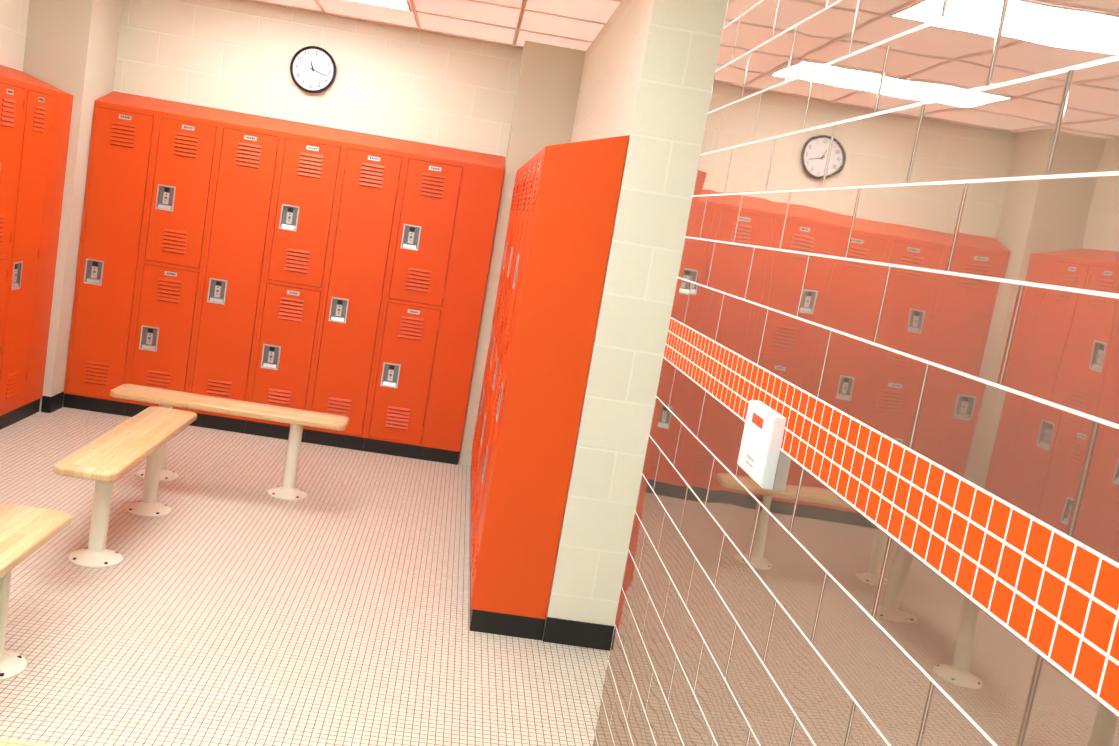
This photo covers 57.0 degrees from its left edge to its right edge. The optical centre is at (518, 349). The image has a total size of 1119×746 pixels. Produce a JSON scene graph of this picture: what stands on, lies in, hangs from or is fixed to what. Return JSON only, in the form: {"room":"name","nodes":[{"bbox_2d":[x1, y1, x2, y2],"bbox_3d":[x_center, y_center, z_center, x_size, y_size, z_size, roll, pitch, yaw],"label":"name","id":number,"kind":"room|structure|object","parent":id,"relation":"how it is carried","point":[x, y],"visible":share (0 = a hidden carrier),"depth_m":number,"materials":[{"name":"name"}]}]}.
{"room":"locker room","nodes":[
{"label":"locker room","id":0,"kind":"room"},
{"bbox_2d":[0,0,29,70],"bbox_3d":[-2.949,-0.424,1.864,0.200,2.732,10.070,9,7,-4],"label":"wall","id":1,"kind":"structure","parent":0,"point":[13,20],"depth_m":5.90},
{"bbox_2d":[23,0,122,411],"bbox_3d":[-2.873,-1.007,6.425,0.360,2.732,0.490,9,7,-4],"label":"wall","id":2,"kind":"structure","parent":0,"point":[71,47],"depth_m":6.20,"materials":[{"name":"beige paint"}]},
{"bbox_2d":[0,407,609,745],"bbox_3d":[-1.067,1.299,2.185,4.480,0.120,10.070,9,7,-4],"label":"floor","id":3,"kind":"structure","parent":0,"point":[228,600],"depth_m":3.96,"materials":[{"name":"tile"}]},
{"bbox_2d":[0,70,26,351],"bbox_3d":[-2.902,-0.515,5.393,0.314,2.025,0.384,9,7,-4],"label":"locker","id":4,"kind":"object","parent":3,"relation":"on","point":[12,95],"visible":1,"depth_m":5.43,"materials":[{"name":"orange metal"}]},
{"bbox_2d":[0,65,55,429],"bbox_3d":[-2.919,-0.568,5.773,0.314,2.025,0.384,9,7,-4],"label":"locker","id":5,"kind":"object","parent":3,"relation":"on","point":[28,212],"visible":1,"depth_m":5.77,"materials":[{"name":"orange metal"}]},
{"bbox_2d":[0,738,56,745],"bbox_3d":[-1.411,0.978,1.999,1.220,0.445,0.241,9,7,-4],"label":"bench","id":6,"kind":"object","parent":3,"relation":"on","point":[6,742],"depth_m":2.10,"materials":[{"name":"beige wood"}]},
{"bbox_2d":[0,504,71,680],"bbox_3d":[-1.618,0.830,2.879,0.241,0.445,1.220,9,7,-4],"label":"bench","id":7,"kind":"object","parent":3,"relation":"on","point":[26,532],"visible":1,"depth_m":3.23,"materials":[{"name":"beige wood"}]},
{"bbox_2d":[5,66,72,419],"bbox_3d":[-2.938,-0.613,6.093,0.305,2.025,0.260,9,7,-4],"label":"filler panel","id":8,"kind":"object","parent":3,"relation":"on","point":[61,124],"visible":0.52,"depth_m":6.10,"materials":[{"name":"orange painted metal"}]},
{"bbox_2d":[63,91,173,415],"bbox_3d":[-2.563,-0.615,6.581,0.384,2.025,0.310,9,7,-4],"label":"locker","id":9,"kind":"object","parent":3,"relation":"on","point":[123,134],"visible":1,"depth_m":6.44,"materials":[{"name":"orange metal"}]},
{"bbox_2d":[54,406,196,567],"bbox_3d":[-1.721,0.595,4.550,0.241,0.445,1.220,9,7,-4],"label":"bench","id":10,"kind":"object","parent":3,"relation":"on","point":[105,461],"visible":1,"depth_m":4.27,"materials":[{"name":"beige wood"}]},
{"bbox_2d":[124,101,233,416],"bbox_3d":[-2.184,-0.556,6.606,0.384,2.025,0.310,9,7,-4],"label":"locker","id":11,"kind":"object","parent":3,"relation":"on","point":[178,213],"visible":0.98,"depth_m":6.45,"materials":[{"name":"orange metal"}]},
{"bbox_2d":[110,384,349,499],"bbox_3d":[-1.544,0.504,5.464,1.220,0.445,0.241,9,7,-4],"label":"bench","id":12,"kind":"object","parent":3,"relation":"on","point":[297,420],"visible":0.92,"depth_m":5.42,"materials":[{"name":"beige wood"}]},
{"bbox_2d":[186,111,292,432],"bbox_3d":[-1.804,-0.498,6.631,0.384,2.025,0.310,9,7,-4],"label":"locker","id":13,"kind":"object","parent":3,"relation":"on","point":[242,206],"visible":0.9,"depth_m":6.48,"materials":[{"name":"orange metal"}]},
{"bbox_2d":[244,121,351,441],"bbox_3d":[-1.425,-0.439,6.655,0.384,2.025,0.310,9,7,-4],"label":"locker","id":14,"kind":"object","parent":3,"relation":"on","point":[305,199],"visible":0.96,"depth_m":6.50,"materials":[{"name":"orange metal"}]},
{"bbox_2d":[41,392,613,650],"bbox_3d":[-1.043,1.212,2.017,4.080,0.102,9.360,9,7,-4],"label":"cove","id":15,"kind":"object","parent":3,"relation":"on","point":[577,633],"visible":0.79,"depth_m":4.14,"materials":[{"name":"black rubber"}]},
{"bbox_2d":[304,131,410,450],"bbox_3d":[-1.046,-0.380,6.680,0.384,2.025,0.310,9,7,-4],"label":"locker","id":16,"kind":"object","parent":3,"relation":"on","point":[369,192],"visible":0.94,"depth_m":6.53,"materials":[{"name":"orange metal"}]},
{"bbox_2d":[363,141,468,459],"bbox_3d":[-0.667,-0.321,6.705,0.384,2.025,0.310,9,7,-4],"label":"locker","id":17,"kind":"object","parent":3,"relation":"on","point":[433,179],"visible":1,"depth_m":6.56,"materials":[{"name":"orange metal"}]},
{"bbox_2d":[422,151,504,464],"bbox_3d":[-0.360,-0.274,6.730,0.238,2.025,0.300,9,7,-4],"label":"cabinet filler","id":18,"kind":"object","parent":3,"relation":"on","point":[480,199],"visible":0.91,"depth_m":6.58,"materials":[{"name":"orange painted metal"}]},
{"bbox_2d":[471,169,518,466],"bbox_3d":[-0.006,-0.178,6.435,0.314,2.025,0.377,9,7,-4],"label":"locker","id":19,"kind":"object","parent":3,"relation":"on","point":[494,315],"visible":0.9,"depth_m":6.40,"materials":[{"name":"orange metal"}]},
{"bbox_2d":[471,167,521,481],"bbox_3d":[0.010,-0.127,6.061,0.314,2.025,0.377,9,7,-4],"label":"locker","id":20,"kind":"object","parent":3,"relation":"on","point":[496,316],"visible":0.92,"depth_m":6.01,"materials":[{"name":"orange metal"}]},
{"bbox_2d":[471,163,525,498],"bbox_3d":[0.027,-0.075,5.687,0.314,2.025,0.377,9,7,-4],"label":"locker","id":21,"kind":"object","parent":3,"relation":"on","point":[498,322],"visible":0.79,"depth_m":5.65,"materials":[{"name":"orange metal"}]},
{"bbox_2d":[470,160,529,538],"bbox_3d":[0.043,-0.023,5.313,0.314,2.025,0.377,9,7,-4],"label":"locker","id":22,"kind":"object","parent":3,"relation":"on","point":[499,332],"visible":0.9,"depth_m":5.26,"materials":[{"name":"orange metal"}]},
{"bbox_2d":[470,157,533,563],"bbox_3d":[0.060,0.028,4.939,0.314,2.025,0.377,9,7,-4],"label":"locker","id":23,"kind":"object","parent":3,"relation":"on","point":[498,362],"visible":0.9,"depth_m":4.90,"materials":[{"name":"orange metal"}]},
{"bbox_2d":[470,151,539,591],"bbox_3d":[0.076,0.080,4.565,0.314,2.025,0.377,9,7,-4],"label":"locker","id":24,"kind":"object","parent":3,"relation":"on","point":[506,340],"visible":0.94,"depth_m":4.51,"materials":[{"name":"orange metal"}]},
{"bbox_2d":[470,135,628,640],"bbox_3d":[0.093,0.131,4.191,0.314,2.025,0.382,9,7,-4],"label":"locker","id":25,"kind":"object","parent":3,"relation":"on","point":[572,213],"visible":1,"depth_m":4.01,"materials":[{"name":"orange metal"}]},
{"bbox_2d":[542,0,727,638],"bbox_3d":[0.737,-0.289,5.450,0.985,2.732,2.930,9,7,-4],"label":"wall block","id":26,"kind":"object","parent":3,"relation":"on","point":[648,75],"visible":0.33,"depth_m":4.00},
{"bbox_2d":[113,0,522,159],"bbox_3d":[-0.956,-0.754,6.893,4.280,2.732,0.200,9,7,-4],"label":"wall","id":27,"kind":"structure","parent":0,"point":[404,83],"depth_m":6.63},
{"bbox_2d":[290,46,336,93],"bbox_3d":[-1.320,-1.798,6.608,0.294,0.294,0.046,9,7,-4],"label":"clock","id":28,"kind":"object","parent":27,"relation":"attached to","point":[313,69],"visible":1,"depth_m":6.60,"materials":[{"name":"white plastic"}]},
{"bbox_2d":[260,0,620,50],"bbox_3d":[-0.612,-1.483,1.821,4.480,0.100,10.070,9,7,-4],"label":"ceiling","id":29,"kind":"structure","parent":0,"point":[599,10],"depth_m":5.92,"materials":[{"name":"beige tile"}]},
{"bbox_2d":[247,0,621,48],"bbox_3d":[-0.522,-1.415,1.835,4.280,0.008,9.670,9,7,-4],"label":"grid","id":30,"kind":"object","parent":29,"relation":"attached to","point":[522,9],"depth_m":6.05,"materials":[{"name":"beige metal"}]},
{"bbox_2d":[347,0,411,11],"bbox_3d":[-1.195,-2.018,5.653,1.193,0.004,0.584,9,7,-4],"label":"recessed light","id":31,"kind":"object","parent":30,"relation":"in","point":[404,5],"visible":1,"depth_m":5.88,"materials":[{"name":"beige plastic"}]},
{"bbox_2d":[458,40,585,465],"bbox_3d":[0.005,-0.574,6.718,0.382,2.732,0.280,9,7,-4],"label":"wall","id":32,"kind":"structure","parent":0,"point":[547,94],"depth_m":6.47,"materials":[{"name":"beige paint"}]},
{"bbox_2d":[593,0,1118,745],"bbox_3d":[0.975,0.462,-0.005,0.990,2.732,5.386,9,7,-4],"label":"wall tiles","id":33,"kind":"structure","parent":0,"point":[895,302],"depth_m":1.26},
{"bbox_2d":[737,400,786,489],"bbox_3d":[0.398,0.153,1.698,0.022,0.117,0.147,9,7,-4],"label":"soap dispenser","id":34,"kind":"object","parent":33,"relation":"attached to","point":[761,443],"visible":0.98,"depth_m":1.66,"materials":[{"name":"white plastic"}]}
]}

